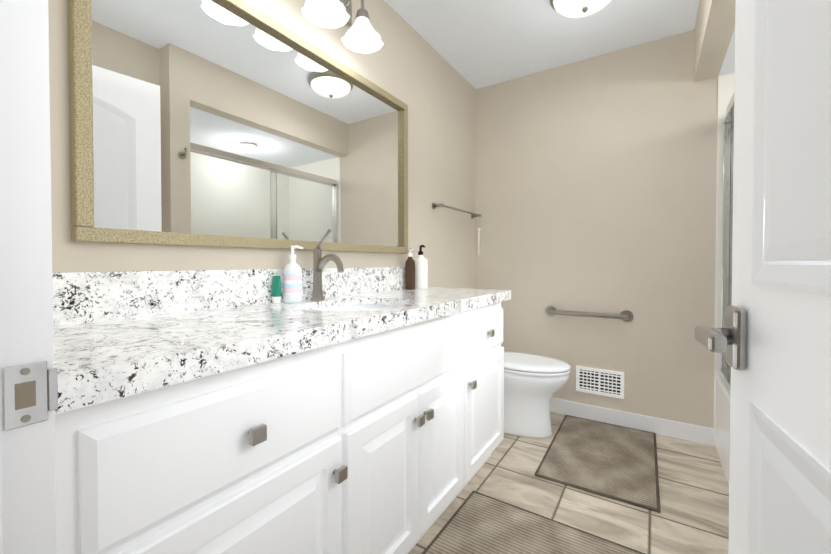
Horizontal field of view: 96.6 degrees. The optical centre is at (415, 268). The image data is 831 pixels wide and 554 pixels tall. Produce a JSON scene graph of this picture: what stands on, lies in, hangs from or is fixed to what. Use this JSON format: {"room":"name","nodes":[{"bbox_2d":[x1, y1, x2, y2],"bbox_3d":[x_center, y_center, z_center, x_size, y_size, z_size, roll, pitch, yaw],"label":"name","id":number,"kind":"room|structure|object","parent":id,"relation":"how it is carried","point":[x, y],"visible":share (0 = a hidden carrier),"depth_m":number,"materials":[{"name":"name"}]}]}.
{"room":"bathroom","nodes":[
{"label":"bathroom","id":0,"kind":"room"},
{"bbox_2d":[48,0,475,288],"bbox_3d":[-0.282,-0.186,1.887,0.120,2.440,2.855,1,1,33],"label":"wall","id":1,"kind":"structure","parent":0,"point":[428,84],"depth_m":1.99,"materials":[{"name":"paint"}]},
{"bbox_2d":[52,267,404,322],"bbox_3d":[-0.433,0.062,1.521,0.021,0.124,1.820,1,1,33],"label":"backsplash","id":2,"kind":"structure","parent":1,"relation":"attached to","point":[78,297],"depth_m":1.09,"materials":[{"name":"white stone"}]},
{"bbox_2d":[68,0,407,253],"bbox_3d":[-0.441,-0.490,1.486,0.036,0.830,1.423,1,1,33],"label":"mirror","id":3,"kind":"object","parent":1,"relation":"attached to","point":[228,123],"visible":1,"depth_m":1.21,"materials":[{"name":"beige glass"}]},
{"bbox_2d":[301,0,383,53],"bbox_3d":[-0.365,-1.085,1.400,0.250,0.276,0.600,1,1,33],"label":"light","id":4,"kind":"object","parent":1,"relation":"attached to","point":[361,35],"visible":1,"depth_m":1.50,"materials":[{"name":"white glass"}]},
{"bbox_2d":[432,203,481,218],"bbox_3d":[0.314,-0.407,2.624,0.076,0.044,0.649,1,1,33],"label":"towel rail","id":5,"kind":"object","parent":1,"relation":"attached to","point":[435,205],"visible":1,"depth_m":2.51,"materials":[{"name":"silver metal"}]},
{"bbox_2d":[384,0,699,88],"bbox_3d":[0.488,-1.451,1.549,2.120,0.100,2.915,1,1,33],"label":"ceiling","id":6,"kind":"structure","parent":0,"point":[476,44],"depth_m":2.19,"materials":[{"name":"paint"}]},
{"bbox_2d":[549,0,611,17],"bbox_3d":[0.846,-1.343,1.847,0.340,0.123,0.340,1,1,33],"label":"dome lamp","id":7,"kind":"object","parent":6,"relation":"attached to","point":[575,8],"visible":1,"depth_m":1.86,"materials":[{"name":"white glass"}]},
{"bbox_2d":[408,412,728,553],"bbox_3d":[0.775,1.093,1.332,2.880,0.100,3.035,1,1,33],"label":"floor","id":8,"kind":"structure","parent":0,"point":[692,517],"depth_m":1.66,"materials":[{"name":"tile"}]},
{"bbox_2d":[54,295,510,553],"bbox_3d":[-0.214,0.607,1.373,0.558,0.866,1.796,1,1,33],"label":"bathroom vanity","id":9,"kind":"object","parent":8,"relation":"on","point":[358,411],"depth_m":0.83,"materials":[{"name":"paint"}]},
{"bbox_2d":[53,287,510,402],"bbox_3d":[-0.210,0.150,1.378,0.552,0.048,1.820,1,1,33],"label":"countertop","id":10,"kind":"structure","parent":9,"relation":"on","point":[99,355],"depth_m":0.79,"materials":[{"name":"white stone"}]},
{"bbox_2d":[271,276,280,303],"bbox_3d":[-0.504,0.076,1.341,0.044,0.100,0.034,1,1,33],"label":"toothpaste tube","id":11,"kind":"object","parent":10,"relation":"on","point":[276,290],"visible":1,"depth_m":1.33,"materials":[{"name":"green plastic"}]},
{"bbox_2d":[283,245,302,302],"bbox_3d":[-0.456,0.019,1.372,0.068,0.212,0.068,1,1,33],"label":"soap dispenser","id":12,"kind":"object","parent":10,"relation":"on","point":[292,281],"visible":1,"depth_m":1.35,"materials":[{"name":"white plastic"}]},
{"bbox_2d":[310,229,343,300],"bbox_3d":[-0.341,-0.014,1.431,0.166,0.277,0.057,1,1,33],"label":"faucet","id":13,"kind":"object","parent":10,"relation":"on","point":[320,262],"visible":1,"depth_m":1.44,"materials":[{"name":"silver metal"}]},
{"bbox_2d":[320,303,391,310],"bbox_3d":[-0.210,0.237,1.350,0.353,0.165,0.473,1,1,33],"label":"sink","id":14,"kind":"object","parent":10,"relation":"in","point":[343,306],"depth_m":1.55,"materials":[{"name":"white ceramic"}]},
{"bbox_2d":[405,247,414,289],"bbox_3d":[-0.027,-0.001,2.056,0.060,0.232,0.056,1,1,33],"label":"bottle","id":15,"kind":"object","parent":10,"relation":"on","point":[410,273],"visible":1,"depth_m":2.04,"materials":[{"name":"brown plastic"}]},
{"bbox_2d":[414,245,427,288],"bbox_3d":[0.029,-0.011,2.114,0.081,0.250,0.081,1,1,33],"label":"lotion bottle","id":16,"kind":"object","parent":10,"relation":"on","point":[421,271],"visible":0.98,"depth_m":2.08,"materials":[{"name":"white plastic"}]},
{"bbox_2d":[422,491,644,553],"bbox_3d":[0.254,1.041,1.039,0.730,0.011,1.146,1,1,33],"label":"area rug","id":17,"kind":"object","parent":8,"relation":"on","point":[478,523],"visible":0.98,"depth_m":1.43,"materials":[{"name":"brown fabric"}]},
{"bbox_2d":[504,351,570,437],"bbox_3d":[0.600,0.623,2.422,0.779,0.803,0.464,1,1,33],"label":"toilet","id":18,"kind":"object","parent":8,"relation":"on","point":[533,383],"visible":0.33,"depth_m":2.25,"materials":[{"name":"ceramic"}]},
{"bbox_2d":[534,415,659,512],"bbox_3d":[1.039,1.025,2.068,0.540,0.011,0.859,1,1,33],"label":"area rug","id":19,"kind":"object","parent":8,"relation":"on","point":[615,462],"visible":1,"depth_m":1.96,"materials":[{"name":"brown fabric"}]},
{"bbox_2d":[715,375,729,485],"bbox_3d":[1.661,0.833,1.315,0.774,0.420,1.467,1,1,33],"label":"tub","id":20,"kind":"object","parent":8,"relation":"on","point":[722,420],"visible":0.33,"depth_m":1.90,"materials":[{"name":"ceramic"}]},
{"bbox_2d":[719,93,733,390],"bbox_3d":[1.364,-0.120,1.493,0.086,1.470,1.465,1,1,33],"label":"screen","id":21,"kind":"object","parent":20,"relation":"on","point":[727,216],"visible":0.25,"depth_m":2.08,"materials":[{"name":"silver metal"}]},
{"bbox_2d":[475,29,717,427],"bbox_3d":[1.594,-0.192,2.304,2.580,2.440,0.120,1,1,33],"label":"wall","id":22,"kind":"structure","parent":0,"point":[595,184],"depth_m":2.43,"materials":[{"name":"paint"}]},
{"bbox_2d":[478,228,479,255],"bbox_3d":[0.502,-0.212,2.926,0.020,0.220,0.017,1,1,33],"label":"cord","id":23,"kind":"object","parent":22,"relation":"attached to","point":[478,241],"visible":1,"depth_m":2.92,"materials":[{"name":"white plastic"}]},
{"bbox_2d":[545,306,632,321],"bbox_3d":[1.147,0.305,2.486,0.545,0.075,0.071,1,1,33],"label":"grab rail","id":24,"kind":"object","parent":22,"relation":"attached to","point":[625,315],"visible":1,"depth_m":2.44,"materials":[{"name":"silver metal"}]},
{"bbox_2d":[576,366,623,398],"bbox_3d":[1.230,0.758,2.474,0.290,0.175,0.012,1,1,33],"label":"air vent","id":25,"kind":"object","parent":22,"relation":"in","point":[607,383],"visible":1,"depth_m":2.47,"materials":[{"name":"metal"}]},
{"bbox_2d":[550,398,713,445],"bbox_3d":[1.103,0.974,2.558,1.500,0.100,0.015,1,1,33],"label":"baseboard","id":26,"kind":"structure","parent":22,"relation":"attached to","point":[685,431],"depth_m":2.35,"materials":[{"name":"paint"}]},
{"bbox_2d":[694,0,735,81],"bbox_3d":[1.286,-1.245,1.525,0.110,0.310,1.495,1,1,33],"label":"wall","id":27,"kind":"structure","parent":0,"point":[715,25],"depth_m":1.80,"materials":[{"name":"paint"}]},
{"bbox_2d":[714,29,734,445],"bbox_3d":[1.667,-0.046,1.268,0.830,2.180,1.545,1,1,33],"label":"wall","id":28,"kind":"structure","parent":0,"point":[726,79],"depth_m":2.12,"materials":[{"name":"paint"}]},
{"bbox_3d":[0.060,-0.157,0.039,2.700,2.440,0.120,1,1,33],"label":"wall","id":29,"kind":"structure","parent":0,"visible":0},
{"bbox_2d":[0,0,57,553],"bbox_3d":[-0.085,-0.044,0.129,1.030,2.210,0.142,1,1,33],"label":"door frame","id":30,"kind":"structure","parent":29,"relation":"attached to","point":[28,389],"depth_m":0.41,"materials":[{"name":"paint"}]},
{"bbox_2d":[695,0,830,553],"bbox_3d":[0.503,-0.014,0.378,0.187,2.119,0.944,0,1,26],"label":"door","id":31,"kind":"structure","parent":29,"relation":"in","point":[771,340],"depth_m":0.59,"materials":[{"name":"paint"}]}
]}

